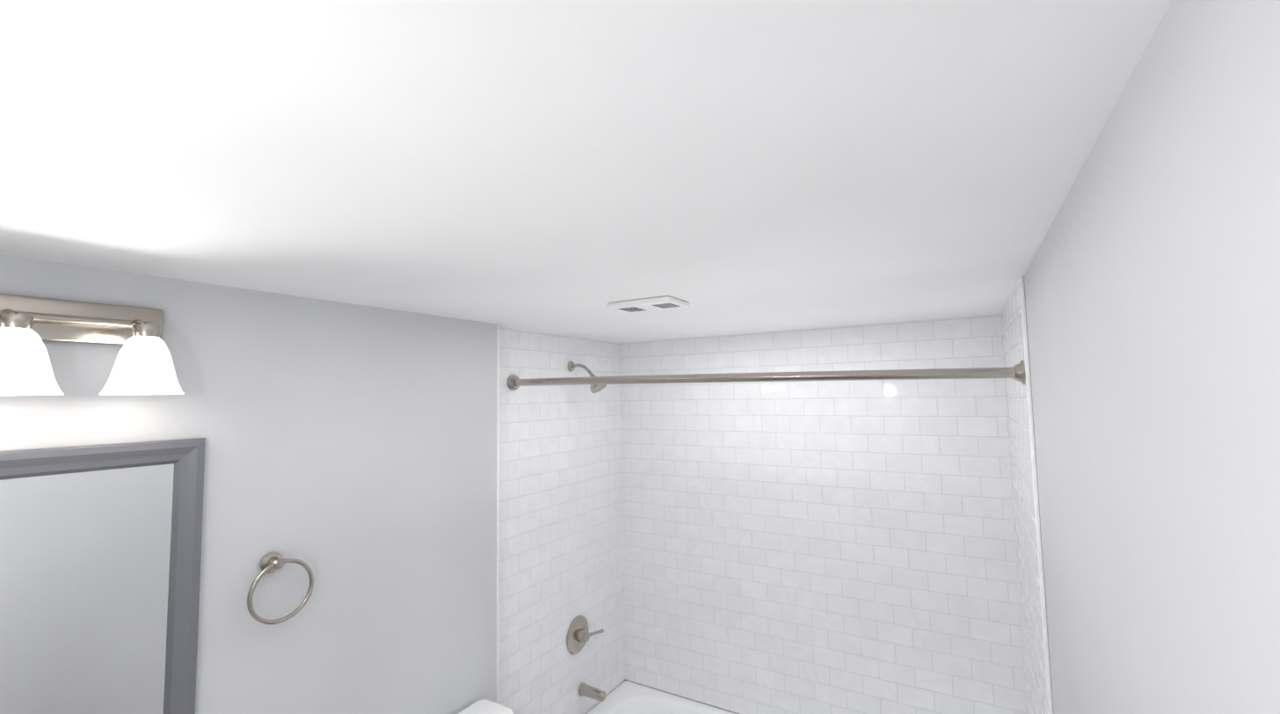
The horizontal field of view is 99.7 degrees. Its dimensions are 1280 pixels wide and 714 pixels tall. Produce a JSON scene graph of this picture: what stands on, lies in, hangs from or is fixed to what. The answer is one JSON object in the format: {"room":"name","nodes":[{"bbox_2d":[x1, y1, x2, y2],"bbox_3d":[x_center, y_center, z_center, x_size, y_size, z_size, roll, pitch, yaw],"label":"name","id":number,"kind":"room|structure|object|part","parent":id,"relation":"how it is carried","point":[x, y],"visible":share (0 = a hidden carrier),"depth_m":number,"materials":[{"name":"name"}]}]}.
{"room":"bathroom","nodes":[
{"label":"bathroom","id":0,"kind":"room"},
{"bbox_2d":[0,254,496,713],"bbox_3d":[-1.164,0.924,1.257,0.100,2.230,2.160,-3,-5,31],"label":"wall","id":1,"kind":"structure","parent":0,"point":[352,454],"depth_m":1.58,"materials":[{"name":"paint"}]},
{"bbox_2d":[0,293,183,395],"bbox_3d":[-1.192,-0.029,1.022,0.184,0.202,0.516,-3,-5,31],"label":"sconce","id":2,"kind":"object","parent":1,"relation":"attached to","point":[143,364],"visible":1,"depth_m":1.12,"materials":[{"name":"white glass"}]},
{"bbox_2d":[0,312,34,333],"bbox_3d":[-1.172,-0.062,1.012,0.048,0.032,0.048,-3,-5,31],"label":"socket","id":3,"kind":"object","parent":2,"relation":"attached to","point":[10,323],"depth_m":1.00,"materials":[{"name":"silver metal"}]},
{"bbox_3d":[-1.170,0.008,1.007,0.136,0.125,0.136,-3,-5,31],"label":"lamp shade","id":4,"kind":"part","parent":2,"relation":"part of","materials":[{"name":"white glass"}]},
{"bbox_3d":[-1.113,-0.054,1.198,0.103,0.061,0.014,-3,-5,31],"label":"arm","id":5,"kind":"part","parent":2,"relation":"part of"},
{"bbox_3d":[-1.073,0.018,1.170,0.136,0.125,0.136,-3,-5,31],"label":"lamp shade","id":6,"kind":"part","parent":2,"relation":"part of","materials":[{"name":"white glass"}]},
{"bbox_2d":[130,323,161,341],"bbox_3d":[-1.074,-0.052,1.175,0.048,0.032,0.048,-3,-5,31],"label":"socket","id":7,"kind":"object","parent":2,"relation":"attached to","point":[140,331],"depth_m":1.16,"materials":[{"name":"silver metal"}]},
{"bbox_2d":[0,437,205,713],"bbox_3d":[-1.226,0.565,1.061,0.025,0.760,0.592,-3,-5,31],"label":"mirror","id":8,"kind":"object","parent":1,"relation":"attached to","point":[100,552],"visible":1,"depth_m":1.17,"materials":[{"name":"grey mirror"}]},
{"bbox_2d":[247,551,313,624],"bbox_3d":[-0.974,0.620,1.459,0.047,0.182,0.165,-3,-5,31],"label":"towel ring","id":9,"kind":"object","parent":1,"relation":"attached to","point":[272,562],"visible":0.94,"depth_m":1.45,"materials":[{"name":"silver metal"}]},
{"bbox_2d":[496,324,499,702],"bbox_3d":[-0.570,0.977,2.157,0.008,2.229,0.011,-3,-5,31],"label":"trim","id":10,"kind":"structure","parent":1,"relation":"attached to","point":[498,481],"depth_m":2.18,"materials":[{"name":"white"}]},
{"bbox_2d":[0,0,1171,342],"bbox_3d":[-0.112,-0.231,1.354,2.063,0.050,3.285,-3,-5,31],"label":"ceiling","id":11,"kind":"structure","parent":0,"point":[577,167],"depth_m":0.66,"materials":[{"name":"paint"}]},
{"bbox_2d":[607,296,689,312],"bbox_3d":[0.029,-0.168,1.770,0.225,0.019,0.152,-3,-5,31],"label":"ceiling vent","id":12,"kind":"object","parent":11,"relation":"in","point":[651,304],"visible":1,"depth_m":1.73,"materials":[{"name":"white plastic"}]},
{"bbox_2d":[625,679,738,713],"bbox_3d":[0.724,0.988,2.640,2.063,2.230,0.100,-3,-5,31],"label":"wall","id":13,"kind":"structure","parent":0,"point":[681,696],"depth_m":2.83,"materials":[{"name":"tile"}]},
{"bbox_2d":[619,314,1026,713],"bbox_3d":[0.693,0.811,2.606,1.847,1.879,0.008,-3,-5,31],"label":"wall tile","id":14,"kind":"structure","parent":13,"relation":"attached to","point":[824,547],"depth_m":2.51,"materials":[{"name":"white tile"}]},
{"bbox_2d":[1023,0,1279,713],"bbox_3d":[0.725,0.854,0.731,0.100,2.230,3.185,-3,-5,31],"label":"wall","id":15,"kind":"structure","parent":0,"point":[1152,281],"depth_m":0.47,"materials":[{"name":"paint"}]},
{"bbox_2d":[1000,279,1047,713],"bbox_3d":[1.272,0.742,1.768,0.008,1.879,0.858,-3,-5,31],"label":"wall tile","id":16,"kind":"structure","parent":15,"relation":"attached to","point":[1031,627],"depth_m":1.72,"materials":[{"name":"white tile"}]},
{"bbox_2d":[1018,276,1053,713],"bbox_3d":[1.048,0.719,1.396,0.010,1.879,0.012,-3,-5,31],"label":"trim","id":17,"kind":"structure","parent":15,"relation":"attached to","point":[1036,501],"depth_m":1.42,"materials":[{"name":"white ceramic"}]},
{"bbox_3d":[-0.072,2.043,1.194,2.063,0.050,3.285,-3,-5,31],"label":"floor","id":18,"kind":"structure","parent":0,"visible":0},
{"bbox_2d":[456,698,514,713],"bbox_3d":[-0.381,1.653,1.624,0.780,0.800,0.481,-3,-5,31],"label":"toilet","id":19,"kind":"object","parent":18,"relation":"on","point":[483,706],"visible":1,"depth_m":1.97,"materials":[{"name":"white ceramic"}]},
{"bbox_2d":[587,680,736,713],"bbox_3d":[0.502,1.902,2.167,1.852,0.349,0.838,-3,-5,31],"label":"bathtub","id":20,"kind":"object","parent":18,"relation":"on","point":[627,697],"visible":1,"depth_m":2.81,"materials":[{"name":"white ceramic"}]},
{"bbox_3d":[-0.382,1.012,2.701,0.100,2.230,1.124,-3,-5,31],"label":"wall","id":21,"kind":"structure","parent":0,"visible":0},
{"bbox_2d":[498,327,625,713],"bbox_3d":[-0.361,1.006,2.631,0.008,2.230,1.024,-3,-5,31],"label":"wall tile","id":22,"kind":"structure","parent":21,"relation":"attached to","point":[561,565],"depth_m":2.59,"materials":[{"name":"white tile"}]},
{"bbox_2d":[566,615,603,654],"bbox_3d":[-0.268,1.371,2.668,0.074,0.172,0.212,-3,-5,31],"label":"shower valve","id":23,"kind":"object","parent":22,"relation":"attached to","point":[578,635],"visible":1,"depth_m":2.64,"materials":[{"name":"silver metal"}]},
{"bbox_3d":[-0.283,1.371,2.654,0.062,0.172,0.172,-3,-5,31],"label":"plate","id":24,"kind":"part","parent":23,"relation":"part of","materials":[{"name":"silver metal"}]},
{"bbox_3d":[-0.230,1.378,2.694,0.035,0.032,0.129,-3,-5,31],"label":"lever","id":25,"kind":"part","parent":23,"relation":"part of","materials":[{"name":"silver metal"}]},
{"bbox_2d":[567,361,606,392],"bbox_3d":[-0.260,0.098,2.678,0.208,0.164,0.086,-3,-5,31],"label":"shower head","id":26,"kind":"object","parent":22,"relation":"attached to","point":[594,388],"visible":0.81,"depth_m":2.67},
{"bbox_3d":[-0.288,0.068,2.696,0.138,0.073,0.017,-3,-5,31],"label":"arm","id":27,"kind":"part","parent":26,"relation":"part of"},
{"bbox_2d":[578,682,606,701],"bbox_3d":[-0.228,1.644,2.643,0.142,0.060,0.060,-3,-5,31],"label":"tub spout","id":28,"kind":"object","parent":22,"relation":"attached to","point":[585,689],"visible":1,"depth_m":2.63,"materials":[{"name":"silver metal"}]},
{"bbox_2d":[507,360,1025,390],"bbox_3d":[0.251,0.077,1.926,1.863,0.088,0.169,-3,-5,31],"label":"shower rod","id":29,"kind":"object","parent":22,"relation":"attached to","point":[1016,372],"visible":0.98,"depth_m":1.72,"materials":[{"name":"silver metal"}]}
]}

